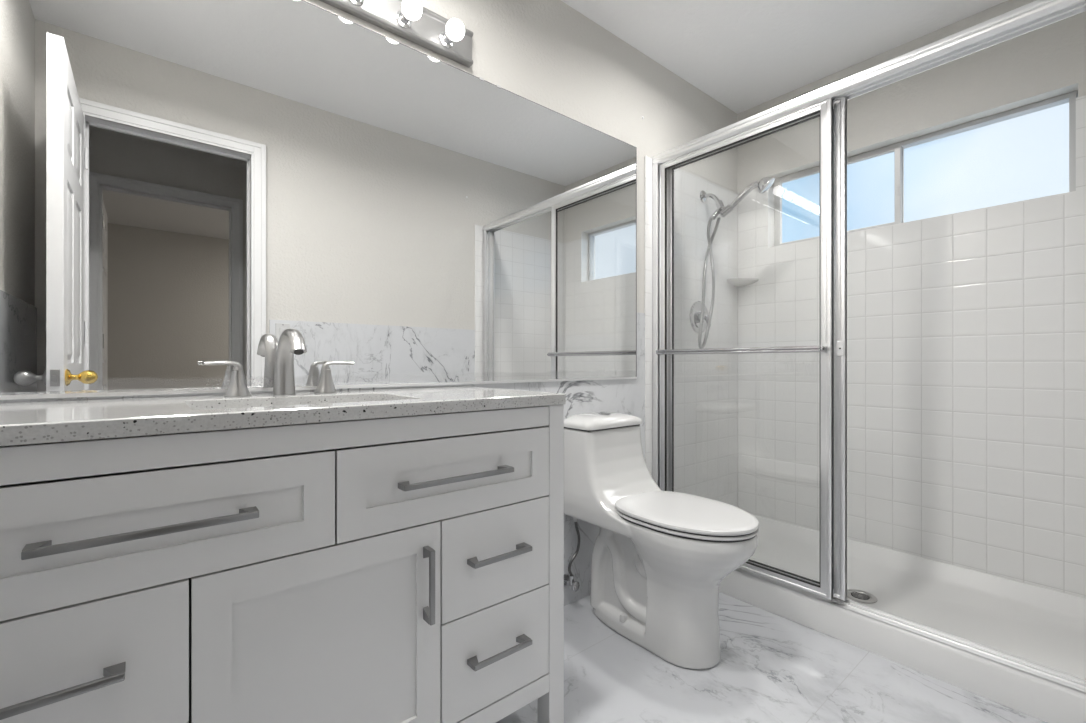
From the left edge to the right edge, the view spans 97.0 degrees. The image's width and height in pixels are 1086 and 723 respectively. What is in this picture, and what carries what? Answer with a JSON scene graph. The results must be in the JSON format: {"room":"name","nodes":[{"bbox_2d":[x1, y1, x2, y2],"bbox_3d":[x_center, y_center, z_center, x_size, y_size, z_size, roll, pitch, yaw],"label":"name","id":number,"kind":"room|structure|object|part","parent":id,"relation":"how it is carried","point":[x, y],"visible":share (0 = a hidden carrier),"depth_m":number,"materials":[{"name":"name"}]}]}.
{"room":"bathroom","nodes":[
{"label":"bathroom","id":0,"kind":"room"},
{"bbox_2d":[304,0,736,312],"bbox_3d":[-0.036,-0.232,1.878,3.280,2.388,0.115,0,0,-40],"label":"wall","id":1,"kind":"structure","parent":0,"point":[549,54],"depth_m":1.99,"materials":[{"name":"white paint"}]},
{"bbox_2d":[0,0,636,399],"bbox_3d":[-0.354,-0.451,1.530,2.004,1.047,0.014,0,0,-40],"label":"wall mirror","id":2,"kind":"object","parent":1,"relation":"attached to","point":[184,184],"visible":1,"depth_m":1.25,"materials":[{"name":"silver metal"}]},
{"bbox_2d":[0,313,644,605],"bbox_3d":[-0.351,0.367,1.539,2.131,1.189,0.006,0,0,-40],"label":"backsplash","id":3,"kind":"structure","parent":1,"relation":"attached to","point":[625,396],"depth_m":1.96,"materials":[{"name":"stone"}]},
{"bbox_2d":[320,0,472,67],"bbox_3d":[-0.562,-1.053,1.298,0.898,0.110,0.109,0,0,-40],"label":"vanity light","id":4,"kind":"object","parent":1,"relation":"attached to","point":[409,20],"visible":1,"depth_m":1.48,"materials":[{"name":"silver metal"}]},
{"bbox_2d":[350,0,363,5],"bbox_3d":[-0.506,-1.041,1.332,0.059,0.059,0.090,0,0,-40],"label":"bulb","id":5,"kind":"object","parent":4,"relation":"attached to","point":[352,2],"depth_m":1.36,"materials":[{"name":"white glass"}]},
{"bbox_2d":[396,0,421,27],"bbox_3d":[-0.395,-1.041,1.424,0.059,0.059,0.090,0,0,-40],"label":"bulb","id":6,"kind":"object","parent":4,"relation":"attached to","point":[408,13],"depth_m":1.42,"materials":[{"name":"white glass"}]},
{"bbox_2d":[439,18,464,47],"bbox_3d":[-0.284,-1.041,1.515,0.059,0.059,0.090,0,0,-40],"label":"bulb","id":7,"kind":"object","parent":4,"relation":"attached to","point":[450,35],"depth_m":1.50,"materials":[{"name":"white glass"}]},
{"bbox_2d":[564,574,579,591],"bbox_3d":[0.108,0.858,1.870,0.052,0.061,0.069,0,0,-40],"label":"supply valve","id":8,"kind":"object","parent":1,"relation":"attached to","point":[568,580],"visible":0.88,"depth_m":1.86,"materials":[{"name":"silver metal"}]},
{"bbox_2d":[568,517,579,575],"bbox_3d":[0.122,0.708,1.868,0.057,0.248,0.020,0,0,-26],"label":"supply hose","id":9,"kind":"object","parent":8,"relation":"attached to","point":[575,520],"visible":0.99,"depth_m":1.87,"materials":[{"name":"grey metal"}]},
{"bbox_3d":[0.126,0.862,1.849,0.038,0.037,0.014,0,0,-40],"label":"valve handle","id":10,"kind":"part","parent":8,"relation":"part of","materials":[{"name":"silver metal"}]},
{"bbox_2d":[644,156,651,475],"bbox_3d":[0.489,0.004,2.230,0.049,1.915,0.012,0,0,-40],"label":"trim","id":11,"kind":"structure","parent":1,"relation":"attached to","point":[647,160],"depth_m":2.22,"materials":[{"name":"white tile"}]},
{"bbox_2d":[651,157,737,506],"bbox_3d":[0.809,-0.025,2.498,0.787,1.875,0.006,0,0,-40],"label":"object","id":12,"kind":"structure","parent":1,"relation":"attached to","point":[705,385],"depth_m":2.53,"materials":[{"name":"white tile"}]},
{"bbox_2d":[690,301,710,332],"bbox_3d":[0.827,-0.235,2.472,0.168,0.168,0.057,0,0,-40],"label":"shower valve","id":13,"kind":"object","parent":1,"relation":"attached to","point":[695,311],"visible":0.7,"depth_m":2.46,"materials":[{"name":"silver metal"}]},
{"bbox_2d":[698,177,774,348],"bbox_3d":[0.907,-0.484,2.334,0.213,0.835,0.371,0,0,-40],"label":"shower","id":14,"kind":"object","parent":1,"relation":"attached to","point":[765,183],"visible":1,"depth_m":2.38,"materials":[{"name":"silver metal"}]},
{"bbox_3d":[0.873,-0.832,2.464,0.028,0.097,0.118,0,0,-25],"label":"shower arm","id":15,"kind":"part","parent":14,"relation":"part of","materials":[{"name":"silver metal"}]},
{"bbox_3d":[0.954,-0.792,2.333,0.184,0.147,0.035,0,0,37],"label":"handle","id":16,"kind":"part","parent":14,"relation":"part of","materials":[{"name":"silver metal"}]},
{"bbox_2d":[496,592,1046,722],"bbox_3d":[0.476,1.012,1.259,3.280,0.100,1.722,0,0,-40],"label":"floor","id":17,"kind":"structure","parent":0,"point":[772,668],"depth_m":1.43,"materials":[{"name":"stone"}]},
{"bbox_2d":[0,404,563,722],"bbox_3d":[-0.525,0.535,1.056,1.134,0.854,0.514,0,0,-40],"label":"bathroom vanity","id":18,"kind":"object","parent":17,"relation":"on","point":[402,569],"visible":0.91,"depth_m":0.84,"materials":[{"name":"white wood"}]},
{"bbox_3d":[-0.657,0.441,0.635,0.158,0.011,0.034,0,0,-40],"label":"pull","id":19,"kind":"part","parent":18,"relation":"part of","materials":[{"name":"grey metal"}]},
{"bbox_3d":[-0.671,0.448,0.658,0.299,0.220,0.018,0,0,-40],"label":"drawer","id":20,"kind":"part","parent":18,"relation":"part of","materials":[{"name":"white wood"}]},
{"bbox_3d":[-0.571,0.246,0.706,0.264,0.011,0.034,0,0,-40],"label":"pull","id":21,"kind":"part","parent":18,"relation":"part of","materials":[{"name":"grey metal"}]},
{"bbox_3d":[-0.588,0.249,0.727,0.516,0.171,0.018,0,0,-40],"label":"drawer","id":22,"kind":"part","parent":18,"relation":"part of","materials":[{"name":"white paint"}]},
{"bbox_3d":[-0.390,0.135,0.892,1.034,0.049,0.019,0,0,-40],"label":"rail","id":23,"kind":"part","parent":18,"relation":"part of","materials":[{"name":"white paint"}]},
{"bbox_2d":[0,386,565,445],"bbox_3d":[-0.536,0.093,1.060,1.135,0.027,0.496,0,0,-40],"label":"countertop","id":24,"kind":"structure","parent":18,"relation":"on","point":[21,423],"depth_m":0.85,"materials":[{"name":"stone"}]},
{"bbox_2d":[202,328,353,396],"bbox_3d":[-0.606,-0.001,1.153,0.337,0.161,0.192,0,0,-40],"label":"faucet","id":25,"kind":"object","parent":24,"relation":"on","point":[291,342],"visible":1,"depth_m":1.18,"materials":[{"name":"silver metal"}]},
{"bbox_3d":[-0.745,0.007,1.121,0.023,0.024,0.081,0,0,41],"label":"lever","id":26,"kind":"part","parent":25,"relation":"part of","materials":[{"name":"silver metal"}]},
{"bbox_3d":[-0.726,0.049,1.142,0.055,0.060,0.055,0,0,-40],"label":"handle","id":27,"kind":"part","parent":25,"relation":"part of","materials":[{"name":"silver metal"}]},
{"bbox_3d":[-0.603,-0.001,1.147,0.051,0.161,0.176,0,0,-40],"label":"spout","id":28,"kind":"part","parent":25,"relation":"part of","materials":[{"name":"silver metal"}]},
{"bbox_3d":[-0.574,0.049,1.268,0.055,0.060,0.055,0,0,-40],"label":"handle","id":29,"kind":"part","parent":25,"relation":"part of","materials":[{"name":"silver metal"}]},
{"bbox_3d":[-0.549,0.007,1.283,0.081,0.024,0.023,0,0,-31],"label":"lever","id":30,"kind":"part","parent":25,"relation":"part of","materials":[{"name":"silver metal"}]},
{"bbox_3d":[-0.389,0.561,0.891,0.427,0.445,0.018,0,0,-40],"label":"door","id":31,"kind":"part","parent":18,"relation":"part of","materials":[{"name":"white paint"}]},
{"bbox_3d":[-0.233,0.457,0.986,0.011,0.150,0.034,0,0,-40],"label":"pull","id":32,"kind":"part","parent":18,"relation":"part of","materials":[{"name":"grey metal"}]},
{"bbox_3d":[-0.189,0.249,1.057,0.512,0.171,0.018,0,0,-40],"label":"drawer","id":33,"kind":"part","parent":18,"relation":"part of","materials":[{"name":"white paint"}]},
{"bbox_3d":[-0.178,0.246,1.032,0.264,0.011,0.034,0,0,-40],"label":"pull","id":34,"kind":"part","parent":18,"relation":"part of","materials":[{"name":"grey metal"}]},
{"bbox_3d":[-0.106,0.448,1.125,0.298,0.220,0.018,0,0,-40],"label":"drawer","id":35,"kind":"part","parent":18,"relation":"part of","materials":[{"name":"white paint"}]},
{"bbox_3d":[-0.106,0.673,1.125,0.298,0.222,0.018,0,0,-40],"label":"drawer","id":36,"kind":"part","parent":18,"relation":"part of","materials":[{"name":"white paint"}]},
{"bbox_3d":[-0.096,0.662,1.099,0.158,0.011,0.034,0,0,-40],"label":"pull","id":37,"kind":"part","parent":18,"relation":"part of","materials":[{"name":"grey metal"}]},
{"bbox_3d":[-0.096,0.441,1.099,0.158,0.011,0.034,0,0,-40],"label":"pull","id":38,"kind":"part","parent":18,"relation":"part of","materials":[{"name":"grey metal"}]},
{"bbox_3d":[-0.389,0.810,0.892,1.035,0.046,0.020,0,0,-40],"label":"rail","id":39,"kind":"part","parent":18,"relation":"part of","materials":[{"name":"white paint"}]},
{"bbox_3d":[0.020,0.535,1.248,0.049,0.854,0.049,0,0,-40],"label":"leg","id":40,"kind":"part","parent":18,"relation":"part of","materials":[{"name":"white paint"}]},
{"bbox_2d":[564,412,758,668],"bbox_3d":[0.405,0.579,1.695,0.353,0.763,0.698,0,0,-40],"label":"toilet","id":41,"kind":"object","parent":17,"relation":"on","point":[660,559],"visible":1,"depth_m":1.61,"materials":[{"name":"white ceramic"}]},
{"bbox_3d":[0.236,0.226,1.899,0.320,0.045,0.168,0,0,-40],"label":"tank lid","id":42,"kind":"part","parent":41,"relation":"part of","materials":[{"name":"grey ceramic"}]},
{"bbox_3d":[0.479,0.495,1.606,0.353,0.019,0.467,0,0,-40],"label":"seat","id":43,"kind":"part","parent":41,"relation":"part of","materials":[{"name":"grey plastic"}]},
{"bbox_3d":[0.479,0.515,1.606,0.349,0.010,0.463,0,0,-40],"label":"seat","id":44,"kind":"part","parent":41,"relation":"part of","materials":[{"name":"grey plastic"}]},
{"bbox_2d":[719,514,1085,722],"bbox_3d":[1.296,0.905,1.936,0.752,0.114,1.478,0,0,-40],"label":"shower pan","id":45,"kind":"object","parent":17,"relation":"on","point":[1037,624],"visible":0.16,"depth_m":1.74,"materials":[{"name":"white"}]},
{"bbox_2d":[847,589,876,602],"bbox_3d":[1.255,0.923,1.900,0.112,0.004,0.112,0,0,-40],"label":"shower drain","id":46,"kind":"object","parent":45,"relation":"in","point":[856,595],"visible":0.95,"depth_m":1.89,"materials":[{"name":"silver metal"}]},
{"bbox_2d":[652,0,1085,692],"bbox_3d":[1.001,-0.062,1.697,0.105,1.819,1.470,0,0,-40],"label":"shower door frame","id":47,"kind":"structure","parent":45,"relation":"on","point":[829,102],"depth_m":1.68,"materials":[{"name":"silver metal"}]},
{"bbox_3d":[0.778,-0.048,1.964,0.025,1.752,0.736,0,0,-40],"label":"sliding panel","id":48,"kind":"part","parent":47,"relation":"part of","materials":[{"name":"clear glass"}]},
{"bbox_3d":[0.817,-0.048,1.963,0.025,1.752,0.751,0,0,-40],"label":"sliding panel","id":49,"kind":"part","parent":47,"relation":"part of","materials":[{"name":"clear glass"}]},
{"bbox_3d":[1.007,-0.947,1.702,0.078,0.051,1.470,0,0,-40],"label":"header rail","id":50,"kind":"part","parent":47,"relation":"part of","materials":[{"name":"silver metal"}]},
{"bbox_2d":[561,0,1006,113],"bbox_3d":[0.476,-1.476,1.259,3.280,0.100,1.722,0,0,-40],"label":"ceiling","id":51,"kind":"structure","parent":0,"point":[744,55],"depth_m":2.08,"materials":[{"name":"white paint"}]},
{"bbox_2d":[737,0,1085,193],"bbox_3d":[1.650,-0.232,2.229,0.154,2.388,1.492,0,0,-40],"label":"wall","id":52,"kind":"structure","parent":0,"point":[1049,61],"depth_m":2.06,"materials":[{"name":"white paint"}]},
{"bbox_2d":[727,278,758,286],"bbox_3d":[1.107,-0.447,2.662,0.120,0.032,0.120,0,0,-40],"label":"corner shelf","id":53,"kind":"object","parent":52,"relation":"attached to","point":[737,282],"visible":1,"depth_m":2.65,"materials":[{"name":"grey ceramic"}]},
{"bbox_2d":[738,95,1085,597],"bbox_3d":[1.588,-0.025,2.178,0.006,1.875,1.480,0,0,-40],"label":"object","id":54,"kind":"structure","parent":52,"relation":"attached to","point":[966,332],"depth_m":2.04,"materials":[{"name":"white tile"}]},
{"bbox_2d":[767,98,1077,248],"bbox_3d":[1.611,-0.791,2.205,0.075,0.344,1.134,0,0,-40],"label":"trim","id":55,"kind":"structure","parent":52,"relation":"attached to","point":[770,192],"depth_m":2.26,"materials":[{"name":"white tile"}]},
{"bbox_2d":[774,91,1077,245],"bbox_3d":[1.654,-0.822,2.240,0.063,0.393,1.122,0,0,-40],"label":"window","id":56,"kind":"structure","parent":52,"relation":"in","point":[898,148],"depth_m":2.21,"materials":[{"name":"white plastic"}]},
{"bbox_3d":[1.475,-0.819,2.433,0.020,0.363,0.561,0,0,-40],"label":"sash","id":57,"kind":"part","parent":56,"relation":"part of","materials":[{"name":"grey metal"}]}
]}

